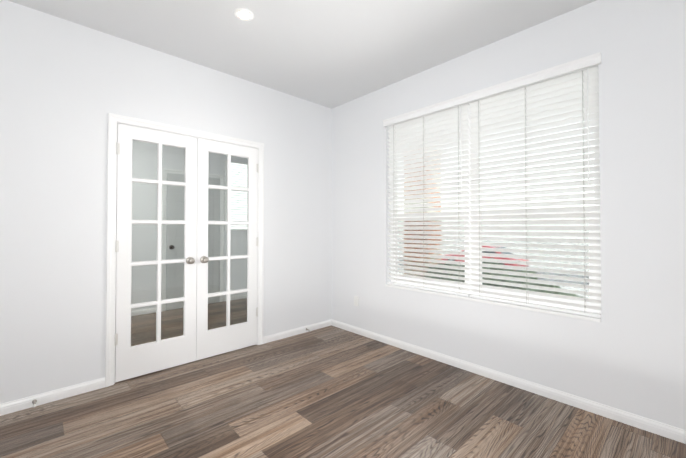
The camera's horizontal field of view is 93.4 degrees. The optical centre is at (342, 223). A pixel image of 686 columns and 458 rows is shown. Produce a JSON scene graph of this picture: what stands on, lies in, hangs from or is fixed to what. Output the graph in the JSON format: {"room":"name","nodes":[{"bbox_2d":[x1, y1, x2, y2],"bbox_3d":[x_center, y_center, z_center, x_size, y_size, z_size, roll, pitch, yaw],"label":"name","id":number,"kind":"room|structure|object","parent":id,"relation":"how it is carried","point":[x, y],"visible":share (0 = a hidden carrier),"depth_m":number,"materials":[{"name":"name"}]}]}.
{"room":"empty room","nodes":[
{"label":"empty room","id":0,"kind":"room"},
{"bbox_2d":[0,0,331,403],"bbox_3d":[-1.534,-0.108,2.855,3.700,2.730,0.115,1,-1,-43],"label":"wall","id":1,"kind":"structure","parent":0,"point":[66,87],"depth_m":2.42,"materials":[{"name":"white paint"}]},
{"bbox_2d":[0,377,104,415],"bbox_3d":[-2.321,1.210,2.012,1.362,0.072,0.014,1,-1,-43],"label":"baseboard","id":2,"kind":"structure","parent":1,"relation":"attached to","point":[43,398],"depth_m":2.27,"materials":[{"name":"white paint"}]},
{"bbox_2d":[115,123,196,381],"bbox_3d":[-1.578,0.227,2.755,0.624,2.037,0.169,1,-1,-43],"label":"french door","id":3,"kind":"structure","parent":1,"relation":"in","point":[158,354],"depth_m":2.73,"materials":[{"name":"white paint"}]},
{"bbox_2d":[105,113,263,386],"bbox_3d":[-1.377,0.203,2.999,1.347,2.112,0.149,1,-1,-43],"label":"door frame","id":4,"kind":"structure","parent":1,"relation":"attached to","point":[113,119],"depth_m":2.53,"materials":[{"name":"white paint"}]},
{"bbox_2d":[196,138,258,360],"bbox_3d":[-1.120,0.233,3.183,0.624,2.037,0.169,1,-1,-43],"label":"french door","id":5,"kind":"structure","parent":1,"relation":"in","point":[228,337],"depth_m":3.15,"materials":[{"name":"white paint"}]},
{"bbox_2d":[263,319,331,343],"bbox_3d":[-0.504,1.233,3.713,0.921,0.072,0.014,1,-1,-43],"label":"baseboard","id":6,"kind":"structure","parent":1,"relation":"attached to","point":[277,336],"depth_m":3.67,"materials":[{"name":"white paint"}]},
{"bbox_2d":[131,140,246,310],"bbox_3d":[-3.053,-0.086,4.478,3.700,2.730,0.160,1,-1,-43],"label":"wall","id":7,"kind":"structure","parent":0,"point":[137,145],"depth_m":4.65,"materials":[{"name":"white paint"}]},
{"bbox_2d":[131,307,155,315],"bbox_3d":[-3.501,1.235,3.921,2.307,0.072,0.014,1,-1,-43],"label":"baseboard","id":8,"kind":"structure","parent":7,"relation":"attached to","point":[140,311],"depth_m":4.55,"materials":[{"name":"white paint"}]},
{"bbox_2d":[161,168,223,311],"bbox_3d":[-2.317,0.239,5.041,0.920,2.095,0.017,1,-1,-43],"label":"door frame","id":9,"kind":"structure","parent":7,"relation":"attached to","point":[163,293],"depth_m":4.77,"materials":[{"name":"white paint"}]},
{"bbox_2d":[166,173,219,309],"bbox_3d":[-2.293,0.267,5.014,0.790,2.022,0.087,1,-1,-43],"label":"door","id":10,"kind":"structure","parent":7,"relation":"in","point":[171,215],"depth_m":4.89,"materials":[{"name":"grey paint"}]},
{"bbox_2d":[223,294,246,300],"bbox_3d":[-1.824,1.256,5.491,0.417,0.072,0.014,1,-1,-43],"label":"baseboard","id":11,"kind":"structure","parent":7,"relation":"attached to","point":[239,296],"depth_m":5.51,"materials":[{"name":"white paint"}]},
{"bbox_2d":[224,160,246,230],"bbox_3d":[-1.807,-0.468,5.519,0.435,1.180,0.030,1,-1,-43],"label":"sidelight window","id":12,"kind":"structure","parent":7,"relation":"in","point":[236,203],"depth_m":5.52,"materials":[{"name":"white glass"}]},
{"bbox_2d":[8,0,595,108],"bbox_3d":[-0.844,-1.542,2.167,3.980,0.120,6.580,1,-1,-43],"label":"ceiling","id":13,"kind":"structure","parent":0,"point":[331,54],"depth_m":2.50,"materials":[{"name":"white paint"}]},
{"bbox_2d":[234,8,253,20],"bbox_3d":[-0.701,-1.477,2.288,0.137,0.006,0.137,1,-1,-43],"label":"recessed light","id":14,"kind":"object","parent":13,"relation":"in","point":[243,14],"visible":1,"depth_m":2.28,"materials":[{"name":"white paint"}]},
{"bbox_2d":[0,298,685,457],"bbox_3d":[-0.844,1.278,2.130,3.980,0.060,6.580,1,-1,-43],"label":"floor","id":15,"kind":"structure","parent":0,"point":[331,391],"depth_m":2.11,"materials":[{"name":"brown wood"}]},
{"bbox_2d":[332,0,685,429],"bbox_3d":[0.550,-0.100,3.454,0.160,2.730,6.580,1,-1,-43],"label":"wall","id":16,"kind":"structure","parent":0,"point":[627,353],"depth_m":2.13,"materials":[{"name":"white paint"}]},
{"bbox_2d":[383,52,600,126],"bbox_3d":[1.060,-1.074,2.780,0.033,0.066,1.832,1,-1,-43],"label":"valance","id":17,"kind":"object","parent":16,"relation":"attached to","point":[568,67],"visible":0.94,"depth_m":2.54,"materials":[{"name":"white paint"}]},
{"bbox_2d":[386,284,600,321],"bbox_3d":[1.099,0.643,2.794,0.097,0.022,1.800,1,-1,-43],"label":"window sill","id":18,"kind":"structure","parent":16,"relation":"attached to","point":[577,316],"depth_m":2.54,"materials":[{"name":"white paint"}]},
{"bbox_2d":[391,72,600,313],"bbox_3d":[1.162,-0.221,2.864,0.075,1.717,1.800,1,-1,-43],"label":"window unit","id":19,"kind":"structure","parent":16,"relation":"in","point":[538,296],"depth_m":2.73,"materials":[{"name":"white plastic"}]},
{"bbox_2d":[387,103,470,296],"bbox_3d":[0.789,-0.220,3.133,0.067,1.710,0.894,1,-1,-43],"label":"window blinds","id":20,"kind":"object","parent":19,"relation":"attached to","point":[436,131],"visible":0.98,"depth_m":3.09,"materials":[{"name":"white plastic"}]},
{"bbox_2d":[398,218,588,296],"bbox_3d":[1.181,0.272,2.876,0.010,0.643,1.712,1,-1,-43],"label":"screen","id":21,"kind":"object","parent":19,"relation":"attached to","point":[496,274],"depth_m":2.67,"materials":[{"name":"white plastic"}]},
{"bbox_2d":[468,65,600,317],"bbox_3d":[1.406,-0.229,2.475,0.067,1.710,0.894,1,-1,-43],"label":"window blinds","id":22,"kind":"object","parent":19,"relation":"attached to","point":[563,99],"visible":0.85,"depth_m":2.42,"materials":[{"name":"white plastic"}]},
{"bbox_2d":[332,319,685,443],"bbox_3d":[1.252,1.217,2.559,0.014,0.072,4.100,1,-1,-43],"label":"baseboard","id":23,"kind":"structure","parent":16,"relation":"attached to","point":[650,425],"depth_m":2.35,"materials":[{"name":"white paint"}]},
{"label":"outside","id":24,"kind":"structure","parent":0,"visible":0},
{"bbox_2d":[399,238,588,297],"bbox_3d":[14.977,2.542,31.905,59.840,1.200,100.000,1,-1,-43],"label":"ground","id":25,"kind":"structure","parent":24,"point":[571,288],"depth_m":23.45,"materials":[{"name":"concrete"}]},
{"bbox_2d":[404,145,441,276],"bbox_3d":[-0.028,-0.922,6.321,2.880,5.150,3.800,1,-1,-43],"label":"porch","id":26,"kind":"object","parent":25,"relation":"on","point":[422,225],"depth_m":5.74,"materials":[{"name":"brick"}]},
{"bbox_2d":[425,258,537,285],"bbox_3d":[1.721,1.008,4.242,1.345,1.134,1.557,1,-1,-43],"label":"bush","id":27,"kind":"object","parent":25,"relation":"on","point":[482,273],"depth_m":3.95,"materials":[{"name":"green plant"}]},
{"bbox_2d":[442,246,528,266],"bbox_3d":[7.825,1.908,18.365,1.792,1.410,4.450,1,-1,-43],"label":"car","id":28,"kind":"object","parent":25,"relation":"on","point":[489,257],"depth_m":17.28,"materials":[{"name":"red paint"}]},
{"bbox_2d":[496,282,585,297],"bbox_3d":[2.134,1.102,3.729,1.518,0.933,1.394,1,-1,-43],"label":"bush","id":29,"kind":"object","parent":25,"relation":"on","point":[543,291],"depth_m":3.48,"materials":[{"name":"green plant"}]}
]}

